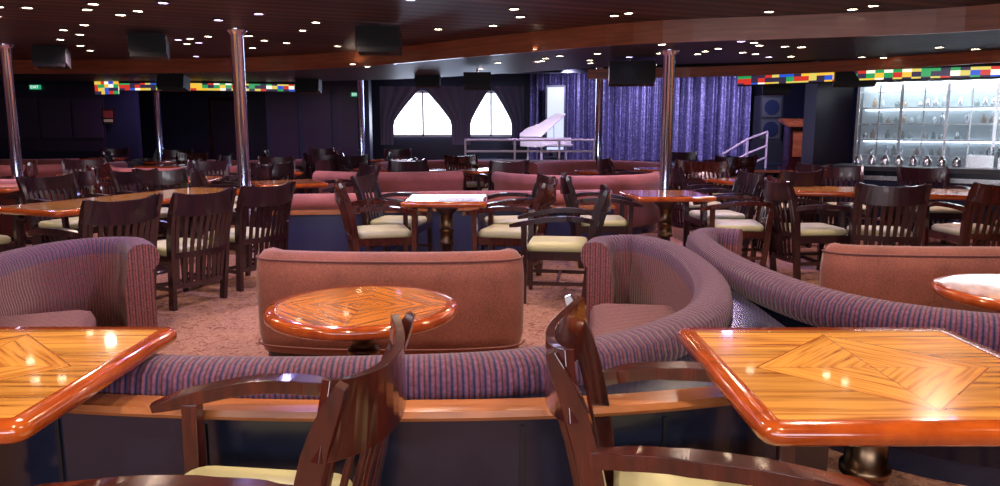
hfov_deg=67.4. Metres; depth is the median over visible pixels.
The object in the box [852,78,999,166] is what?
display cabinet
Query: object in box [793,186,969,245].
dining table
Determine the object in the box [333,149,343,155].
wooden armchair
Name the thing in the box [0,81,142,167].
wall
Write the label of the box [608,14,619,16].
recessed light
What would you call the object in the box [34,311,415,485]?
wooden armchair
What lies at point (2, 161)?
sofa
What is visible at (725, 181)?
dining table
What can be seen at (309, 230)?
divider
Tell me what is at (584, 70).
header
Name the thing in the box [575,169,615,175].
cocktail table
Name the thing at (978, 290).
cocktail table
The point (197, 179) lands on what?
wooden armchair
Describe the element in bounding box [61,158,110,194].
wooden armchair
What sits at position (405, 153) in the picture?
wooden armchair
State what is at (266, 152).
wooden armchair
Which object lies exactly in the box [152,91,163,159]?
column
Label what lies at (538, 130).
grand piano
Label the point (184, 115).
wall
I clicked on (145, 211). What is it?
wooden armchair
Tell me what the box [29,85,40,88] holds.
exit sign
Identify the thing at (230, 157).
wooden armchair
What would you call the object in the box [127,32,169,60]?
ceiling speaker
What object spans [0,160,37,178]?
wooden armchair
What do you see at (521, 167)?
wooden armchair
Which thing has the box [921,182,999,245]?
wooden armchair
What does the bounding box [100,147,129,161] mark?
wooden armchair
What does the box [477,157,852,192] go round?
stage platform
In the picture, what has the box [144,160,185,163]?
dining table
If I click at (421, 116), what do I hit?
window
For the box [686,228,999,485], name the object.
sofa
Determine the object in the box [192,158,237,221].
wooden armchair
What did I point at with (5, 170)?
sofa
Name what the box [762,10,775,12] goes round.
recessed light
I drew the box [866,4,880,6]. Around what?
recessed light
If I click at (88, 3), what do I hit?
recessed light
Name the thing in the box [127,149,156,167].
wooden armchair
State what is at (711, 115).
stage curtain
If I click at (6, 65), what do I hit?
column
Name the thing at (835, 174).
wooden armchair
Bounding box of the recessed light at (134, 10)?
[131,9,144,11]
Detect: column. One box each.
[0,44,23,178]
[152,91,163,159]
[225,28,258,251]
[357,80,364,155]
[594,67,603,159]
[657,49,679,237]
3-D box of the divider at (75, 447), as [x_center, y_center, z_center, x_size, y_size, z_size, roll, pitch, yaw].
[-0.646,0.670,3.200,4.755,0.580,2.333,-3,9,-18]
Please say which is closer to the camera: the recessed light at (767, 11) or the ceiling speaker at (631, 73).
the recessed light at (767, 11)
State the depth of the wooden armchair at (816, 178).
8.69 m
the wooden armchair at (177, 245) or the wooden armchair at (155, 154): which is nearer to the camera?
the wooden armchair at (177, 245)
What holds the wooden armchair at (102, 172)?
on the floor
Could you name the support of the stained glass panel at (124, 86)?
attached to the ceiling at (923, 44)
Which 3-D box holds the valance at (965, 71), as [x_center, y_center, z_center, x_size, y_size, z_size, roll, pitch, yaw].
[5.366,-2.305,10.299,4.309,0.170,0.333,6,11,35]
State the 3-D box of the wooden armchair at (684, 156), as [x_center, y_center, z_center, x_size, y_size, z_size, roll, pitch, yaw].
[3.642,-1.293,14.503,0.724,0.948,0.815,-1,9,-8]
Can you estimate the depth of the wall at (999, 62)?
16.59 m
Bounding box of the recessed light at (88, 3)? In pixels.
[85,2,100,4]
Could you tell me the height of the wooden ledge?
0.030 m
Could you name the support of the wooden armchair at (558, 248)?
on the floor
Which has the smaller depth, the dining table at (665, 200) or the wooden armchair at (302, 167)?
the dining table at (665, 200)
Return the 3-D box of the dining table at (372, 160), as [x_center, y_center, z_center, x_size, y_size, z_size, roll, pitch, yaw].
[-2.228,-1.334,15.380,0.800,0.750,0.800,0,9,-1]
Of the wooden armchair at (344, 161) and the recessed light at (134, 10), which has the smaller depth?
the recessed light at (134, 10)
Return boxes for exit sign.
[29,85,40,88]
[351,92,356,96]
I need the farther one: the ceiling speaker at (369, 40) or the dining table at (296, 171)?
the dining table at (296, 171)
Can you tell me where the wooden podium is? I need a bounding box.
[777,119,802,169]
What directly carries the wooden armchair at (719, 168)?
on the floor
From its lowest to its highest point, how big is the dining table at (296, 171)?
0.750 m
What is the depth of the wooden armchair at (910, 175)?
9.27 m
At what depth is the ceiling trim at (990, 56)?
10.29 m
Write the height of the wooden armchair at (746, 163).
0.948 m
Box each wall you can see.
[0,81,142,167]
[138,73,863,162]
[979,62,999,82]
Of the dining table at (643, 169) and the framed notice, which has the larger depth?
the framed notice
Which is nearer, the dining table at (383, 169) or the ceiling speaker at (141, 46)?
the ceiling speaker at (141, 46)
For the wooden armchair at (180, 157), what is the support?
on the floor
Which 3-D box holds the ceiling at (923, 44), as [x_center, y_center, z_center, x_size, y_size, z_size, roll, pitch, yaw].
[-0.280,-2.651,10.373,25.840,0.290,6.141,4,10,22]
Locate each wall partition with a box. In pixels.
[265,80,372,169]
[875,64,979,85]
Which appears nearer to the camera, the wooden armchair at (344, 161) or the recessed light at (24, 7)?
the recessed light at (24, 7)
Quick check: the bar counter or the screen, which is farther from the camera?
the screen
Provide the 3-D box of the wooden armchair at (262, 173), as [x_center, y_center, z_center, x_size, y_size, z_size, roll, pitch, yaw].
[-3.466,-0.588,10.027,0.815,0.948,0.724,0,9,0]
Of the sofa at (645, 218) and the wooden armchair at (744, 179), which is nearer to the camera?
the wooden armchair at (744, 179)
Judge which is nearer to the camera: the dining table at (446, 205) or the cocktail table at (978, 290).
the cocktail table at (978, 290)
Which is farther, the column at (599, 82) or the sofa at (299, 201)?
the column at (599, 82)
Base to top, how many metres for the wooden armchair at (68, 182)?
0.948 m
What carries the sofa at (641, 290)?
on the floor
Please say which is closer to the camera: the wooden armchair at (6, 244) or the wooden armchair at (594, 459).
the wooden armchair at (594, 459)
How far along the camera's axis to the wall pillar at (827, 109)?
12.52 m
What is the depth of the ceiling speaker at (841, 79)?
10.47 m
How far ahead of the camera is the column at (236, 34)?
8.41 m
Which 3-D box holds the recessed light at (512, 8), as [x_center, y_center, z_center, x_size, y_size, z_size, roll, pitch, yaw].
[0.129,-2.137,6.846,0.120,0.008,0.120,0,9,0]
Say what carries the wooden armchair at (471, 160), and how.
on the floor
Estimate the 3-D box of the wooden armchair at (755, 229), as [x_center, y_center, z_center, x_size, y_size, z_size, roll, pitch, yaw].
[2.374,-0.191,7.510,0.815,0.948,0.724,1,9,8]
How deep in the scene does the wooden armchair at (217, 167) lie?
11.05 m
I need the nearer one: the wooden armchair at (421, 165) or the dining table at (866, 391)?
the dining table at (866, 391)
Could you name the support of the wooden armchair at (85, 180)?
on the floor
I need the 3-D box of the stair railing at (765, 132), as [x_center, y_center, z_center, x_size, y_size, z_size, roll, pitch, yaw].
[4.881,-1.632,14.921,1.777,1.182,0.061,-8,12,-43]
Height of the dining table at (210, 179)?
0.750 m
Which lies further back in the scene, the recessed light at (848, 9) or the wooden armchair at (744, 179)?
the wooden armchair at (744, 179)
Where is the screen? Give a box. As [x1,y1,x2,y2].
[544,85,565,159]
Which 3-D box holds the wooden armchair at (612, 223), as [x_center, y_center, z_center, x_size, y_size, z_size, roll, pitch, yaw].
[1.035,-0.246,7.857,0.815,0.948,0.724,0,9,0]
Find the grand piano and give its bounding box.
[519,114,572,159]
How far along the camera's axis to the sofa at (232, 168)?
11.44 m
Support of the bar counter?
on the floor
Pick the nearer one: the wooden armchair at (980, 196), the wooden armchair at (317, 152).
the wooden armchair at (980, 196)
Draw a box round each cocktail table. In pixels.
[263,285,457,355]
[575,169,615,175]
[931,273,999,311]
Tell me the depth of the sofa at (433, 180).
10.51 m
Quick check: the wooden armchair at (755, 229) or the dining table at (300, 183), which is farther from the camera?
the dining table at (300, 183)
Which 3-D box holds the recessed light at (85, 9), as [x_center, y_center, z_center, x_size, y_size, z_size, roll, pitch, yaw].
[-3.788,-2.142,6.879,0.120,0.008,0.120,0,9,0]
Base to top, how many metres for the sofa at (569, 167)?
0.800 m
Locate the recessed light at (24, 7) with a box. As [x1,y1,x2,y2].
[19,6,34,8]
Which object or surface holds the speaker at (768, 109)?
on the stage platform
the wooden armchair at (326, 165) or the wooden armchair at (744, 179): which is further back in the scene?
the wooden armchair at (326, 165)
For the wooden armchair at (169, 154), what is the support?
on the floor
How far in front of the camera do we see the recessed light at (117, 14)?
7.17 m
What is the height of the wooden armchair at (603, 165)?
0.948 m
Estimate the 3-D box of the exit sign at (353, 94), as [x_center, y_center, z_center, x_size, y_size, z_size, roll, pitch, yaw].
[-3.600,-3.712,18.747,0.240,0.100,0.058,0,9,0]
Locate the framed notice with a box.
[102,109,114,122]
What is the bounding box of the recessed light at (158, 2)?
[155,1,169,3]
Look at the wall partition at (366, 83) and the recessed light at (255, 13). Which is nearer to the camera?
the recessed light at (255, 13)
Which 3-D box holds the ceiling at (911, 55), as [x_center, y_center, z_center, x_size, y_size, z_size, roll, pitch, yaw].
[-1.000,-2.882,8.657,24.000,0.100,25.000,0,9,0]
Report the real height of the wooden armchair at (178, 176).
0.948 m
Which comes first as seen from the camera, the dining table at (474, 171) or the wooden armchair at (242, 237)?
the wooden armchair at (242, 237)
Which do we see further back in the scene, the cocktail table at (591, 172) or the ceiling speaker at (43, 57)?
the cocktail table at (591, 172)
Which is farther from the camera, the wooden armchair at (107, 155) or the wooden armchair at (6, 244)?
the wooden armchair at (107, 155)
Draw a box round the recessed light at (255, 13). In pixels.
[252,12,264,14]
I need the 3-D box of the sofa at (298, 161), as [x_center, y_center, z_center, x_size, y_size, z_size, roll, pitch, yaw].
[-4.800,-1.227,14.540,2.451,0.800,1.204,0,9,0]
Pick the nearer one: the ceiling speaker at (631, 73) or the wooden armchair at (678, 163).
the ceiling speaker at (631, 73)
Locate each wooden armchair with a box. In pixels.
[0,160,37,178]
[0,215,24,251]
[6,167,97,246]
[15,173,116,245]
[27,193,162,296]
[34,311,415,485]
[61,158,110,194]
[86,163,163,236]
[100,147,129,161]
[103,151,149,165]
[108,168,191,239]
[114,187,236,310]
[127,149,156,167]
[132,168,202,237]
[163,149,193,159]
[173,160,229,186]
[175,152,207,163]
[187,168,261,247]
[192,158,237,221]
[195,181,295,291]
[209,162,273,227]
[216,154,233,164]
[250,162,298,226]
[258,155,298,193]
[264,149,270,156]
[282,153,306,193]
[304,154,345,193]
[307,148,334,155]
[307,163,380,193]
[312,158,344,171]
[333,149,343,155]
[334,179,426,251]
[336,154,370,171]
[350,172,432,251]
[351,151,392,168]
[384,148,412,159]
[387,159,426,171]
[415,157,471,190]
[444,154,491,190]
[462,178,557,285]
[475,160,529,190]
[479,172,555,268]
[509,184,610,304]
[545,294,884,485]
[560,173,642,267]
[595,156,646,175]
[658,164,731,236]
[672,151,697,185]
[672,159,714,209]
[682,155,736,210]
[683,170,764,255]
[688,161,741,227]
[693,175,785,267]
[722,155,757,192]
[743,169,826,247]
[758,162,831,222]
[759,177,865,279]
[812,165,876,246]
[836,183,931,245]
[896,166,970,243]
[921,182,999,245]
[983,207,996,245]
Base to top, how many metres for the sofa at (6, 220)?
0.800 m
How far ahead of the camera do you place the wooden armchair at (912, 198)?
6.66 m
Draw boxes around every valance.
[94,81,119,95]
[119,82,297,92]
[737,64,999,86]
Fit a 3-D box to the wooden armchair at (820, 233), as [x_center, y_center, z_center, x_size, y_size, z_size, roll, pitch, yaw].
[2.966,-0.145,7.214,0.815,0.948,0.724,-1,9,-5]
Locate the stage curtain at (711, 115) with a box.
[529,73,751,160]
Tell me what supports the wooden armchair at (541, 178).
on the floor
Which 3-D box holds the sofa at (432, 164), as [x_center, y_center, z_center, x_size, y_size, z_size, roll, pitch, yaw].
[-1.000,-1.086,13.643,2.451,0.800,1.204,0,9,0]
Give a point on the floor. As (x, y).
(204, 323)
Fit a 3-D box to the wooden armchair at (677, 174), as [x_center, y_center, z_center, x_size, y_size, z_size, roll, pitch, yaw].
[2.484,-0.516,9.573,0.815,0.948,0.724,-2,9,-13]
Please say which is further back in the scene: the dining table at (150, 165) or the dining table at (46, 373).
the dining table at (150, 165)
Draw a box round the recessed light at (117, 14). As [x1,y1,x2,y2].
[114,13,127,15]
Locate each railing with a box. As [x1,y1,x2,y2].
[464,139,594,161]
[721,131,767,172]
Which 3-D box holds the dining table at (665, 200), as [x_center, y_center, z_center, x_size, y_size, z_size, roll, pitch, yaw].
[1.720,-0.144,7.823,0.800,0.750,0.800,-1,9,-6]
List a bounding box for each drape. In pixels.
[379,86,464,144]
[458,86,523,144]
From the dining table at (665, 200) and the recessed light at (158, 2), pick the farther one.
the dining table at (665, 200)
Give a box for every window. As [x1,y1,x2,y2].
[394,91,451,136]
[470,91,511,136]
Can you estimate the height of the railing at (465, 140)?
0.622 m
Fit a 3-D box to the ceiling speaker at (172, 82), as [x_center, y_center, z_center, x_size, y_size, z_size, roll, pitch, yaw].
[-5.500,-2.707,12.627,0.450,0.301,0.337,0,9,0]
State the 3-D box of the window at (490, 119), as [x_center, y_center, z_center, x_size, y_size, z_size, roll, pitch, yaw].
[-0.250,-3.604,20.957,1.300,1.280,0.075,0,9,0]
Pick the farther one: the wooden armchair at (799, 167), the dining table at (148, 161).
the dining table at (148, 161)
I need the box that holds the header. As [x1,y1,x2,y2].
[521,60,817,72]
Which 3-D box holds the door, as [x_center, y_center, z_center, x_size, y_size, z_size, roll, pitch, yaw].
[-7.600,-2.966,21.085,1.080,2.200,0.120,0,9,0]
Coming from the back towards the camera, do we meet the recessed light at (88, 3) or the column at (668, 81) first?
the column at (668, 81)
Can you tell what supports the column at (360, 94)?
on the floor
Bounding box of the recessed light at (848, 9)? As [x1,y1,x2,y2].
[845,8,859,10]
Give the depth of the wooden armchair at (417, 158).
11.58 m
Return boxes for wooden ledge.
[68,385,730,421]
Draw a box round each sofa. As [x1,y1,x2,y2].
[0,158,79,164]
[0,161,127,186]
[0,179,84,243]
[0,234,732,399]
[104,165,237,217]
[203,159,313,193]
[256,247,524,355]
[291,189,612,209]
[313,171,463,193]
[374,160,500,181]
[491,171,658,234]
[528,160,659,175]
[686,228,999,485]
[819,243,999,313]
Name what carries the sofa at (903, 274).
on the floor
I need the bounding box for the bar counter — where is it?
[832,147,999,240]
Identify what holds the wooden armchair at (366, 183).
on the floor
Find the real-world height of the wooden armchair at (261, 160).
0.948 m
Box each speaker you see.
[31,45,70,68]
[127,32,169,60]
[156,73,190,91]
[295,79,321,93]
[355,25,401,54]
[414,76,440,87]
[463,69,490,89]
[608,59,655,86]
[750,95,783,161]
[762,84,790,94]
[832,71,877,87]
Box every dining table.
[0,184,18,252]
[0,187,239,274]
[0,327,176,444]
[80,157,126,160]
[133,164,186,167]
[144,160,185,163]
[174,176,222,234]
[251,179,327,193]
[267,169,302,219]
[353,167,386,171]
[370,159,411,161]
[400,194,487,251]
[456,168,488,187]
[619,190,716,240]
[634,167,676,213]
[678,327,999,485]
[705,178,758,239]
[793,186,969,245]
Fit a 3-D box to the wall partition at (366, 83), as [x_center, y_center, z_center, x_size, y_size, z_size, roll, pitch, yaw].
[-4.600,-3.018,19.164,2.600,2.900,0.400,0,9,0]
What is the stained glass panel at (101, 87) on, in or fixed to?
attached to the ceiling at (923, 44)
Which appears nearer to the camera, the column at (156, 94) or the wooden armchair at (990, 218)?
the wooden armchair at (990, 218)
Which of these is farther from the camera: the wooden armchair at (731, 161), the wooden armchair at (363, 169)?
the wooden armchair at (731, 161)
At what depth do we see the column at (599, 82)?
14.35 m
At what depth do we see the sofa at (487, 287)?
4.41 m
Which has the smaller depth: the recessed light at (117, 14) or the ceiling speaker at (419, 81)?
the recessed light at (117, 14)
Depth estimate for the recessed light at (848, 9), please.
6.86 m
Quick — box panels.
[269,86,365,158]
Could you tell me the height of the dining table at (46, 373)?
0.750 m
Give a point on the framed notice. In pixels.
(108, 116)
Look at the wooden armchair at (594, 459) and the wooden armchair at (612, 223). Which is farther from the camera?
the wooden armchair at (612, 223)
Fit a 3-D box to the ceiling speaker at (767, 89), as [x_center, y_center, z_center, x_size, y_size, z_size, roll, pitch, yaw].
[4.548,-2.626,12.337,0.420,0.371,0.346,3,9,17]
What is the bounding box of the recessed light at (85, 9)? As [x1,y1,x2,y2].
[80,8,93,10]
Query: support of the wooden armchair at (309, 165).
on the floor
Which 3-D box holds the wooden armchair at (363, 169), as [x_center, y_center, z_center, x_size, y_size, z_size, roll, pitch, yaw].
[-2.011,-0.545,9.756,0.815,0.948,0.724,-6,11,-32]
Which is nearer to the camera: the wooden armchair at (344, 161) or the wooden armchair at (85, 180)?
the wooden armchair at (85, 180)
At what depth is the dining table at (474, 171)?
11.91 m
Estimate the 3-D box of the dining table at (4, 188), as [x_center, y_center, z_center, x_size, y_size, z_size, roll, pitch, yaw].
[-5.900,-0.276,8.662,0.800,0.750,0.800,-2,9,-11]
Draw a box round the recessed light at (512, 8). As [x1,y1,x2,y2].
[508,7,520,9]
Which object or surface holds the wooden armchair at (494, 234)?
on the floor
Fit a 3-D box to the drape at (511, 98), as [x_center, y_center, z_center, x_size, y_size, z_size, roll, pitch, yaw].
[-0.250,-3.526,20.784,1.840,1.600,0.069,0,9,0]
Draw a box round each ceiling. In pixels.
[0,30,999,81]
[836,55,912,59]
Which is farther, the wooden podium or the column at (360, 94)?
the column at (360, 94)
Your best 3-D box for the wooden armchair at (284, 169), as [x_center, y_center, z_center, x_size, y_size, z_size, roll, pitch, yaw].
[-3.265,-0.710,10.804,0.724,0.948,0.815,-2,9,-15]
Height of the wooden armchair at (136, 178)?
0.948 m
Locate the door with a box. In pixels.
[208,98,250,159]
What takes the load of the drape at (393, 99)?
hanging from the ceiling at (923, 44)
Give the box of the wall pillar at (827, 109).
[799,60,853,201]
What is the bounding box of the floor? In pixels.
[26,206,996,485]
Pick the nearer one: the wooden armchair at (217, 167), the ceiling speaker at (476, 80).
the wooden armchair at (217, 167)
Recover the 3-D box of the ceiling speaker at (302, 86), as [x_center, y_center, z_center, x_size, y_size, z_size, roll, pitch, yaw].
[-3.700,-3.314,14.455,0.450,0.851,0.342,0,9,0]
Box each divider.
[0,288,828,485]
[271,205,614,251]
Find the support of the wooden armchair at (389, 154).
on the floor
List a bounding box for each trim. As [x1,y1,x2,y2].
[0,4,999,73]
[588,50,999,78]
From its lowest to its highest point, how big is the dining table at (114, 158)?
0.750 m
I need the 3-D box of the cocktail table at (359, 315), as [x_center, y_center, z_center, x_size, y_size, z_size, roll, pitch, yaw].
[-0.620,0.598,3.435,0.860,0.650,0.860,0,9,0]
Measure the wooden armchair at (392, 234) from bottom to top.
0.948 m
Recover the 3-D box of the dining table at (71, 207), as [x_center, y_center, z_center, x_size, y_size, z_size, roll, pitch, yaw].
[-3.550,-0.082,7.428,0.840,0.750,2.400,4,10,22]
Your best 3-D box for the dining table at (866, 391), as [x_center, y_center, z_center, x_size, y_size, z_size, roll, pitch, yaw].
[1.090,0.734,2.252,0.950,0.750,0.900,0,9,0]

